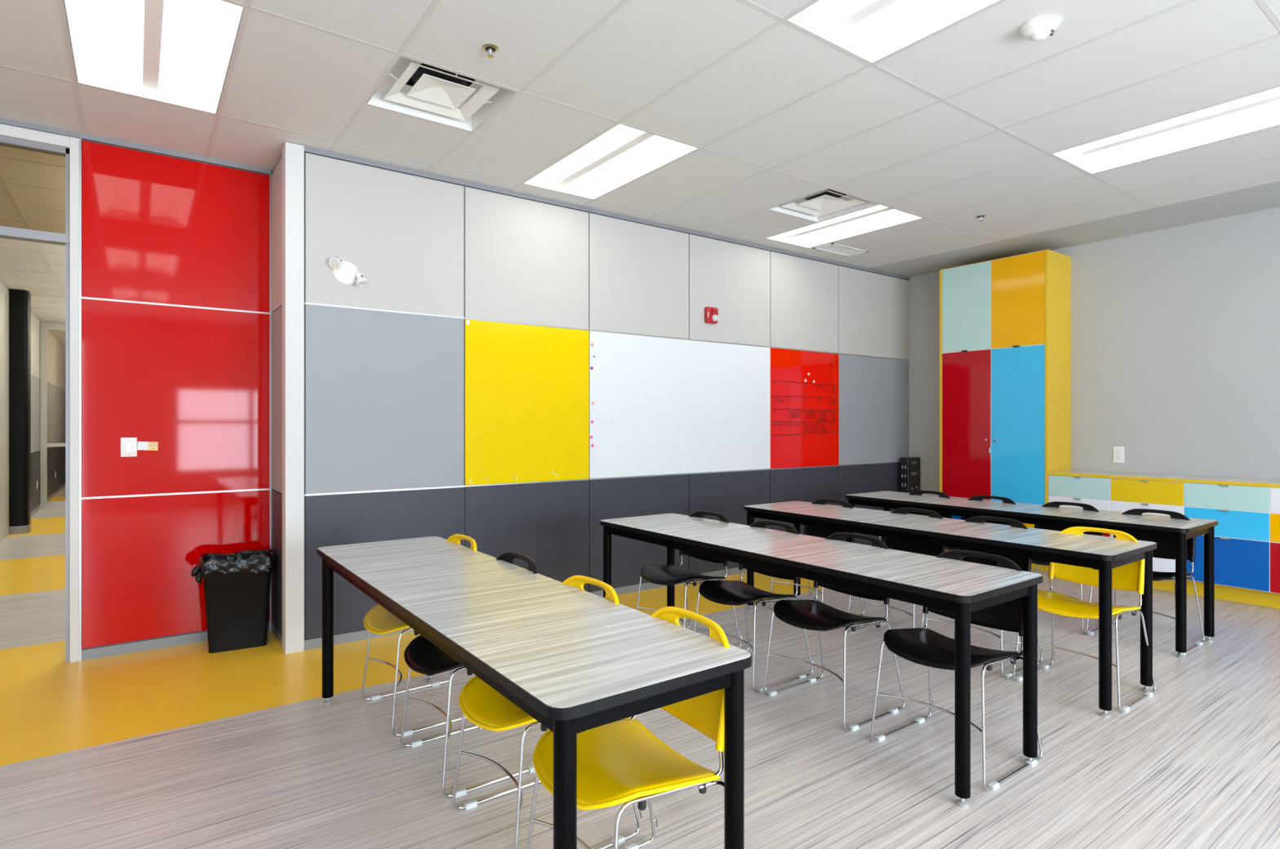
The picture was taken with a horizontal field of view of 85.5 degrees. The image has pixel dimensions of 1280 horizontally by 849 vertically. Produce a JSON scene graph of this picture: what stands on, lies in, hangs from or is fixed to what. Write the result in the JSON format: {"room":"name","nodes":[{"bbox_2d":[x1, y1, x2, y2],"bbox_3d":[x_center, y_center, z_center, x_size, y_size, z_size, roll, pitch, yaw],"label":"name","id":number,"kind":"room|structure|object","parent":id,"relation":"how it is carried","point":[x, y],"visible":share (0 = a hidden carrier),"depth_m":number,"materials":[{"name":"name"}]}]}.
{"room":"classroom","nodes":[
{"label":"classroom","id":0,"kind":"room"},
{"bbox_2d":[0,145,65,347],"bbox_3d":[-9.965,-1.697,10.867,5.120,0.001,18.695,0,0,-36],"label":"ceiling","id":1,"kind":"structure","parent":0,"point":[15,171],"depth_m":5.87,"materials":[{"name":"tile"}]},
{"bbox_2d":[0,155,65,340],"bbox_3d":[-10.335,-1.700,11.120,4.820,0.012,19.539,0,0,-36],"label":"trim","id":2,"kind":"structure","parent":1,"relation":"attached to","point":[2,180],"depth_m":5.86,"materials":[{"name":"grey"}]},
{"bbox_2d":[31,311,65,511],"bbox_3d":[-11.638,-0.158,13.728,0.110,3.077,12.100,0,0,-36],"label":"wall","id":3,"kind":"structure","parent":0,"point":[55,350],"depth_m":12.53,"materials":[{"name":"grey"}]},
{"bbox_2d":[31,483,65,516],"bbox_3d":[-10.711,1.346,12.548,0.013,0.070,9.100,0,0,-36],"label":"baseboard","id":4,"kind":"structure","parent":3,"relation":"attached to","point":[33,512],"depth_m":12.60,"materials":[{"name":"silver metal"}]},
{"bbox_2d":[40,323,65,508],"bbox_3d":[-9.044,-0.129,11.858,1.865,3.020,0.080,0,0,-36],"label":"window","id":5,"kind":"structure","parent":3,"relation":"in","point":[44,504],"depth_m":11.30,"materials":[{"name":"grey"}]},
{"bbox_2d":[79,137,272,661],"bbox_3d":[-2.899,-0.282,4.388,1.017,3.327,0.143,0,0,-36],"label":"wall","id":6,"kind":"structure","parent":0,"point":[175,313],"depth_m":4.29,"materials":[{"name":"red glass"}]},
{"bbox_2d":[120,437,137,457],"bbox_3d":[-3.077,0.138,4.166,0.080,0.116,0.012,0,0,-36],"label":"light switch","id":7,"kind":"object","parent":6,"relation":"attached to","point":[128,445],"visible":1,"depth_m":4.16,"materials":[{"name":"white plastic"}]},
{"bbox_2d":[0,117,271,174],"bbox_3d":[-3.407,-1.696,3.933,2.335,0.059,0.024,0,0,-36],"label":"trim","id":8,"kind":"structure","parent":6,"relation":"attached to","point":[2,121],"depth_m":4.17,"materials":[{"name":"grey metal"}]},
{"bbox_2d":[137,441,158,450],"bbox_3d":[-3.005,0.133,4.224,0.105,0.057,0.002,0,0,-36],"label":"card","id":9,"kind":"object","parent":6,"relation":"attached to","point":[147,446],"visible":1,"depth_m":4.22,"materials":[{"name":"white paper"}]},
{"bbox_2d":[81,622,269,660],"bbox_3d":[-2.870,1.351,4.333,0.997,0.060,0.010,0,0,-36],"label":"baseboard","id":10,"kind":"structure","parent":6,"relation":"attached to","point":[125,648],"depth_m":4.22,"materials":[{"name":"grey metal"}]},
{"bbox_2d":[271,154,282,636],"bbox_3d":[-2.334,-0.282,4.515,0.085,3.327,0.604,0,0,-36],"label":"wall","id":11,"kind":"structure","parent":0,"point":[277,175],"depth_m":4.42,"materials":[{"name":"grey"}]},
{"bbox_2d":[271,622,282,646],"bbox_3d":[-2.321,1.351,4.438,0.008,0.060,0.464,0,0,-36],"label":"baseboard","id":12,"kind":"structure","parent":11,"relation":"attached to","point":[277,635],"depth_m":4.45,"materials":[{"name":"grey"}]},
{"bbox_2d":[282,142,304,654],"bbox_3d":[-2.119,-0.157,4.226,0.103,3.075,0.115,0,0,-36],"label":"trim","id":13,"kind":"structure","parent":11,"relation":"attached to","point":[293,154],"depth_m":4.18,"materials":[{"name":"white"}]},
{"bbox_2d":[304,152,908,639],"bbox_3d":[0.487,-0.282,6.260,6.570,3.327,0.303,0,0,-36],"label":"wall","id":14,"kind":"structure","parent":0,"point":[384,357],"depth_m":5.02,"materials":[{"name":"grey paint"}]},
{"bbox_2d":[328,257,368,286],"bbox_3d":[-1.824,-0.959,4.331,0.230,0.170,0.093,0,0,-36],"label":"emergency light","id":15,"kind":"object","parent":14,"relation":"attached to","point":[345,273],"visible":1,"depth_m":4.34,"materials":[{"name":"white plastic"}]},
{"bbox_2d":[464,319,588,485],"bbox_3d":[-0.813,-0.153,5.130,1.013,1.160,0.017,0,0,-36],"label":"board","id":16,"kind":"object","parent":14,"relation":"attached to","point":[526,386],"visible":1,"depth_m":5.09,"materials":[{"name":"yellow"}]},
{"bbox_2d":[304,544,871,649],"bbox_3d":[0.523,1.351,6.112,6.388,0.060,0.008,0,0,-36],"label":"baseboard","id":17,"kind":"structure","parent":14,"relation":"attached to","point":[312,643],"depth_m":4.60,"materials":[{"name":"grey"}]},
{"bbox_2d":[304,146,910,279],"bbox_3d":[0.527,-1.696,6.106,6.388,0.061,0.022,0,0,-36],"label":"trim","id":18,"kind":"structure","parent":14,"relation":"attached to","point":[307,149],"depth_m":5.27,"materials":[{"name":"grey metal"}]},
{"bbox_2d":[588,330,770,478],"bbox_3d":[0.424,-0.153,6.034,2.035,1.160,0.016,0,0,-36],"label":"whiteboard","id":19,"kind":"object","parent":14,"relation":"attached to","point":[662,406],"visible":1,"depth_m":5.93,"materials":[{"name":"white glass"}]},
{"bbox_2d":[704,306,718,324],"bbox_3d":[0.641,-0.969,6.151,0.132,0.144,0.060,0,0,-36],"label":"fire alarm","id":20,"kind":"object","parent":14,"relation":"attached to","point":[711,313],"visible":1,"depth_m":6.14,"materials":[{"name":"red plastic"}]},
{"bbox_2d":[711,307,718,315],"bbox_3d":[0.669,-1.002,6.162,0.067,0.058,0.015,0,0,-36],"label":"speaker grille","id":21,"kind":"object","parent":20,"relation":"attached to","point":[714,310],"depth_m":6.15,"materials":[{"name":"red plastic"}]},
{"bbox_2d":[770,347,838,468],"bbox_3d":[1.663,-0.153,6.938,1.017,1.160,0.017,0,0,-36],"label":"board","id":22,"kind":"object","parent":14,"relation":"attached to","point":[804,415],"visible":1,"depth_m":6.91,"materials":[{"name":"red glass"}]},
{"bbox_2d":[405,75,846,199],"bbox_3d":[1.773,-1.996,2.337,9.420,0.100,9.085,0,0,-36],"label":"ceiling slab","id":23,"kind":"structure","parent":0,"point":[411,82],"depth_m":3.94,"materials":[{"name":"white"}]},
{"bbox_2d":[0,486,1279,848],"bbox_3d":[-4.733,1.381,9.298,11.720,0.001,27.400,0,0,-36],"label":"floor","id":24,"kind":"structure","parent":0,"point":[186,746],"depth_m":2.95,"materials":[{"name":"grey laminate"}]},
{"bbox_2d":[0,280,8,542],"bbox_3d":[-6.077,-0.149,6.103,0.080,3.060,6.415,0,0,-36],"label":"window","id":25,"kind":"structure","parent":24,"relation":"on","point":[4,291],"depth_m":8.34,"materials":[{"name":"grey"}]},
{"bbox_2d":[8,289,31,534],"bbox_3d":[-7.920,-0.152,8.822,0.216,3.067,0.316,0,0,-36],"label":"column","id":26,"kind":"structure","parent":24,"relation":"on","point":[20,301],"depth_m":8.71,"materials":[{"name":"black"}]},
{"bbox_2d":[191,549,275,653],"bbox_3d":[-2.530,1.097,4.319,0.450,0.568,0.321,0,0,-30],"label":"waste bin","id":27,"kind":"object","parent":24,"relation":"on","point":[237,585],"visible":1,"depth_m":4.23,"materials":[{"name":"black plastic"}]},
{"bbox_2d":[361,533,476,736],"bbox_3d":[-1.062,0.973,3.366,0.515,0.817,0.519,0,0,-36],"label":"chair","id":28,"kind":"object","parent":24,"relation":"on","point":[378,620],"visible":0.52,"depth_m":3.27,"materials":[{"name":"yellow plastic"}]},
{"bbox_2d":[400,551,547,798],"bbox_3d":[-0.696,0.973,2.866,0.515,0.817,0.519,0,0,-36],"label":"chair","id":29,"kind":"object","parent":24,"relation":"on","point":[421,655],"visible":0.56,"depth_m":2.75,"materials":[{"name":"black plastic"}]},
{"bbox_2d":[316,536,751,848],"bbox_3d":[-0.647,0.996,2.631,0.614,0.770,2.424,0,0,-36],"label":"table","id":30,"kind":"object","parent":24,"relation":"on","point":[575,660],"visible":0.93,"depth_m":1.93,"materials":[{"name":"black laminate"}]},
{"bbox_2d":[452,575,641,848],"bbox_3d":[-0.345,0.973,2.385,0.515,0.817,0.519,0,0,-36],"label":"chair","id":31,"kind":"object","parent":24,"relation":"on","point":[486,708],"visible":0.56,"depth_m":2.30,"materials":[{"name":"yellow plastic"}]},
{"bbox_2d":[526,606,729,848],"bbox_3d":[-0.027,0.973,1.945,0.515,0.817,0.519,0,0,-33],"label":"chair","id":32,"kind":"object","parent":24,"relation":"on","point":[621,761],"visible":0.71,"depth_m":1.91,"materials":[{"name":"yellow plastic"}]},
{"bbox_2d":[635,511,742,648],"bbox_3d":[0.278,0.973,4.320,0.515,0.817,0.519,0,0,-36],"label":"chair","id":33,"kind":"object","parent":24,"relation":"on","point":[663,575],"visible":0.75,"depth_m":4.30,"materials":[{"name":"black plastic"}]},
{"bbox_2d":[693,520,813,693],"bbox_3d":[0.608,0.973,3.869,0.515,0.817,0.519,0,0,-36],"label":"chair","id":34,"kind":"object","parent":24,"relation":"on","point":[734,593],"visible":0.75,"depth_m":3.81,"materials":[{"name":"black plastic"}]},
{"bbox_2d":[768,498,864,615],"bbox_3d":[1.273,0.973,5.052,0.515,0.817,0.519,0,0,-36],"label":"chair","id":35,"kind":"object","parent":24,"relation":"on","point":[811,531],"visible":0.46,"depth_m":5.18,"materials":[{"name":"black plastic"}]},
{"bbox_2d":[600,513,1043,807],"bbox_3d":[0.690,0.996,3.608,0.614,0.770,2.424,0,0,-36],"label":"table","id":36,"kind":"object","parent":24,"relation":"on","point":[961,588],"visible":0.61,"depth_m":2.90,"materials":[{"name":"black laminate"}]},
{"bbox_2d":[762,532,905,731],"bbox_3d":[0.942,0.973,3.420,0.515,0.817,0.519,0,0,-36],"label":"chair","id":37,"kind":"object","parent":24,"relation":"on","point":[811,615],"visible":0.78,"depth_m":3.39,"materials":[{"name":"black plastic"}]},
{"bbox_2d":[846,507,955,639],"bbox_3d":[1.680,0.973,4.495,0.515,0.817,0.519,0,0,-36],"label":"chair","id":38,"kind":"object","parent":24,"relation":"on","point":[920,548],"visible":0.43,"depth_m":4.58,"materials":[{"name":"black plastic"}]},
{"bbox_2d":[900,457,919,493],"bbox_3d":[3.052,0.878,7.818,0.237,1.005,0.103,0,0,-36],"label":"computer tower","id":39,"kind":"object","parent":24,"relation":"on","point":[909,466],"visible":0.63,"depth_m":7.76,"materials":[{"name":"black metal"}]},
{"bbox_2d":[902,461,917,489],"bbox_3d":[3.043,0.858,7.767,0.199,0.877,0.051,0,0,-13],"label":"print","id":40,"kind":"object","parent":39,"relation":"attached to","point":[909,468],"depth_m":7.75,"materials":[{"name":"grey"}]},
{"bbox_2d":[879,490,952,538],"bbox_3d":[2.280,0.973,5.726,0.515,0.817,0.519,0,0,-36],"label":"chair","id":41,"kind":"object","parent":24,"relation":"on","point":[942,495],"visible":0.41,"depth_m":5.85,"materials":[{"name":"black plastic"}]},
{"bbox_2d":[744,501,1156,717],"bbox_3d":[1.722,0.996,4.371,0.614,0.770,2.424,0,0,-36],"label":"table","id":42,"kind":"object","parent":24,"relation":"on","point":[1102,553],"visible":0.89,"depth_m":3.70,"materials":[{"name":"black laminate"}]},
{"bbox_2d":[870,549,1042,791],"bbox_3d":[1.317,0.973,2.915,0.515,0.817,0.519,0,0,-36],"label":"chair","id":43,"kind":"object","parent":24,"relation":"on","point":[925,646],"visible":0.72,"depth_m":2.90,"materials":[{"name":"black plastic"}]},
{"bbox_2d":[945,495,1016,550],"bbox_3d":[2.594,0.973,5.311,0.515,0.817,0.519,0,0,-36],"label":"chair","id":44,"kind":"object","parent":24,"relation":"on","point":[1005,500],"visible":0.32,"depth_m":5.41,"materials":[{"name":"black plastic"}]},
{"bbox_2d":[920,515,1042,678],"bbox_3d":[1.989,0.973,4.071,0.515,0.817,0.519,0,0,-36],"label":"chair","id":45,"kind":"object","parent":24,"relation":"on","point":[1024,564],"visible":0.33,"depth_m":4.11,"materials":[{"name":"black plastic"}]},
{"bbox_2d":[939,248,1071,528],"bbox_3d":[3.603,-0.181,6.878,0.505,2.833,1.050,0,0,-36],"label":"tall cabinet","id":46,"kind":"object","parent":24,"relation":"on","point":[1005,323],"visible":0.69,"depth_m":6.63,"materials":[{"name":"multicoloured laminate"}]},
{"bbox_2d":[845,490,1217,657],"bbox_3d":[2.725,0.996,5.196,0.614,0.770,2.424,0,0,-36],"label":"table","id":47,"kind":"object","parent":24,"relation":"on","point":[1162,526],"visible":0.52,"depth_m":4.47,"materials":[{"name":"black laminate"}]},
{"bbox_2d":[1031,501,1102,633],"bbox_3d":[2.933,0.973,4.865,0.515,0.817,0.519,0,0,-36],"label":"chair","id":48,"kind":"object","parent":24,"relation":"on","point":[1055,504],"visible":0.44,"depth_m":4.92,"materials":[{"name":"black plastic"}]},
{"bbox_2d":[1048,475,1111,537],"bbox_3d":[4.060,0.849,6.252,0.501,0.772,0.500,0,0,-36],"label":"drawer unit","id":49,"kind":"object","parent":24,"relation":"on","point":[1095,492],"visible":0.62,"depth_m":6.09,"materials":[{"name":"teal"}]},
{"bbox_2d":[1012,526,1155,712],"bbox_3d":[2.313,0.973,3.624,0.515,0.817,0.519,0,0,-36],"label":"chair","id":50,"kind":"object","parent":24,"relation":"on","point":[1131,576],"visible":0.72,"depth_m":3.61,"materials":[{"name":"yellow plastic"}]},
{"bbox_2d":[1085,508,1204,655],"bbox_3d":[3.227,0.973,4.436,0.515,0.817,0.519,0,0,-36],"label":"chair","id":51,"kind":"object","parent":24,"relation":"on","point":[1166,548],"visible":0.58,"depth_m":4.46,"materials":[{"name":"black plastic"}]},
{"bbox_2d":[1111,478,1183,577],"bbox_3d":[4.359,0.849,5.843,0.501,0.772,0.512,0,0,-36],"label":"drawer unit","id":52,"kind":"object","parent":24,"relation":"on","point":[1126,495],"visible":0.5,"depth_m":5.67,"materials":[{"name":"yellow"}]},
{"bbox_2d":[1031,563,1279,608],"bbox_3d":[4.444,1.308,5.898,0.285,0.146,3.582,0,0,-36],"label":"plinth","id":53,"kind":"object","parent":24,"relation":"on","point":[1269,599],"visible":0.11,"depth_m":5.41,"materials":[{"name":"yellow laminate"}]},
{"bbox_2d":[1183,482,1269,591],"bbox_3d":[4.661,0.849,5.428,0.501,0.772,0.515,0,0,-36],"label":"drawer unit","id":54,"kind":"object","parent":24,"relation":"on","point":[1242,513],"visible":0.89,"depth_m":5.25,"materials":[{"name":"blue"}]},
{"bbox_2d":[1269,487,1279,593],"bbox_3d":[4.964,0.849,5.013,0.501,0.772,0.513,0,0,-36],"label":"drawer unit","id":55,"kind":"object","parent":24,"relation":"on","point":[1274,492],"visible":1,"depth_m":5.06,"materials":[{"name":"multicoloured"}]},
{"bbox_3d":[5.267,0.849,4.599,0.501,0.772,0.513,0,0,-36],"label":"drawer unit","id":56,"kind":"object","parent":24,"relation":"on","visible":0},
{"bbox_2d":[1048,470,1279,488],"bbox_3d":[4.672,0.450,5.428,0.489,0.028,2.554,0,0,-36],"label":"countertop","id":57,"kind":"structure","parent":56,"relation":"on","point":[1132,476],"depth_m":5.65,"materials":[{"name":"yellow laminate"}]},
{"bbox_2d":[0,0,1279,267],"bbox_3d":[1.429,-1.697,2.148,8.042,0.001,8.585,0,0,-36],"label":"ceiling","id":58,"kind":"structure","parent":0,"point":[287,75],"depth_m":3.66,"materials":[{"name":"tile"}]},
{"bbox_2d":[63,0,244,113],"bbox_3d":[-2.201,-1.746,3.125,0.590,0.099,1.199,0,0,-36],"label":"ceiling light","id":59,"kind":"object","parent":58,"relation":"attached to","point":[178,52],"visible":1,"depth_m":3.21,"materials":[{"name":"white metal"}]},
{"bbox_2d":[366,56,516,131],"bbox_3d":[-1.037,-1.772,3.597,0.590,0.152,0.590,0,0,-36],"label":"ceiling vent","id":60,"kind":"object","parent":58,"relation":"in","point":[437,95],"visible":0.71,"depth_m":3.67,"materials":[{"name":"white metal"}]},
{"bbox_2d":[481,43,498,58],"bbox_3d":[-0.675,-1.679,3.121,0.074,0.046,0.074,0,0,-36],"label":"sprinkler head","id":61,"kind":"object","parent":58,"relation":"attached to","point":[488,47],"visible":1,"depth_m":3.11},
{"bbox_2d":[484,46,495,51],"bbox_3d":[-0.675,-1.694,3.121,0.047,0.006,0.047,0,0,-29],"label":"cup","id":62,"kind":"object","parent":61,"relation":"on","point":[486,48],"depth_m":3.12,"materials":[{"name":"silver metal"}]},
{"bbox_2d":[523,124,697,199],"bbox_3d":[-0.232,-1.746,4.562,0.590,0.099,1.199,0,0,-36],"label":"ceiling light","id":63,"kind":"object","parent":58,"relation":"attached to","point":[622,154],"visible":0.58,"depth_m":4.64,"materials":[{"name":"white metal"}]},
{"bbox_2d":[0,0,1279,268],"bbox_3d":[1.431,-1.710,2.150,8.046,0.032,8.585,0,0,-36],"label":"ceiling grid","id":64,"kind":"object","parent":58,"relation":"attached to","point":[1262,4],"depth_m":3.66,"materials":[{"name":"grey metal"}]},
{"bbox_2d":[768,188,876,222],"bbox_3d":[1.425,-1.772,5.395,0.590,0.152,0.590,0,0,-36],"label":"ceiling vent","id":65,"kind":"object","parent":58,"relation":"in","point":[826,204],"visible":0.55,"depth_m":5.49,"materials":[{"name":"white metal"}]},
{"bbox_2d":[813,243,868,256],"bbox_3d":[1.953,-1.711,6.728,0.540,0.038,0.235,0,0,-36],"label":"ceiling vent","id":66,"kind":"object","parent":58,"relation":"in","point":[834,248],"visible":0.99,"depth_m":6.73,"materials":[{"name":"white metal"}]},
{"bbox_2d":[767,204,921,248],"bbox_3d":[1.738,-1.746,6.000,0.590,0.099,1.199,0,0,-36],"label":"ceiling light","id":67,"kind":"object","parent":58,"relation":"attached to","point":[877,217],"visible":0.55,"depth_m":6.12,"materials":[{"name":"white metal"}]},
{"bbox_2d":[786,0,1000,62],"bbox_3d":[1.206,-1.746,2.593,0.590,0.099,1.199,0,0,-36],"label":"ceiling light","id":68,"kind":"object","parent":58,"relation":"attached to","point":[872,30],"visible":0.92,"depth_m":3.00,"materials":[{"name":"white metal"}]},
{"bbox_2d":[975,214,986,221],"bbox_3d":[2.778,-1.679,5.638,0.074,0.046,0.074,0,0,-36],"label":"sprinkler head","id":69,"kind":"object","parent":58,"relation":"attached to","point":[980,216],"visible":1,"depth_m":5.63},
{"bbox_2d":[1019,15,1059,41],"bbox_3d":[1.700,-1.670,2.944,0.148,0.064,0.148,0,0,-36],"label":"smoke detector","id":70,"kind":"object","parent":58,"relation":"attached to","point":[1037,28],"visible":1,"depth_m":2.91,"materials":[{"name":"white plastic"}]},
{"bbox_2d":[1052,86,1279,173],"bbox_3d":[3.175,-1.746,4.031,0.590,0.099,1.199,0,0,-36],"label":"ceiling light","id":71,"kind":"object","parent":58,"relation":"attached to","point":[1259,111],"visible":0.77,"depth_m":4.16,"materials":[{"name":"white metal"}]},
{"bbox_2d":[870,181,1279,277],"bbox_3d":[5.225,-1.746,4.601,0.974,0.100,8.070,0,0,-36],"label":"ceiling","id":72,"kind":"structure","parent":0,"point":[1264,197],"depth_m":6.01,"materials":[{"name":"grey"}]},
{"bbox_2d":[908,207,1279,550],"bbox_3d":[5.503,-0.282,4.835,0.150,3.327,8.520,0,0,-36],"label":"wall","id":73,"kind":"structure","parent":0,"point":[1175,331],"depth_m":6.00,"materials":[{"name":"grey paint"}]},
{"bbox_2d":[1113,446,1124,462],"bbox_3d":[4.346,0.277,6.282,0.011,0.148,0.088,0,0,-36],"label":"wall outlet","id":74,"kind":"object","parent":73,"relation":"attached to","point":[1118,451],"visible":1,"depth_m":6.28,"materials":[{"name":"white plastic"}]},
{"bbox_3d":[-4.351,-0.282,3.330,0.400,3.327,0.140,0,0,-36],"label":"wall","id":75,"kind":"structure","parent":0,"visible":0},
{"bbox_2d":[0,123,79,662],"bbox_3d":[-3.742,-0.282,3.758,1.088,3.327,0.126,0,0,-36],"label":"door frame","id":76,"kind":"structure","parent":75,"relation":"in","point":[12,136],"depth_m":4.02,"materials":[{"name":"white metal"}]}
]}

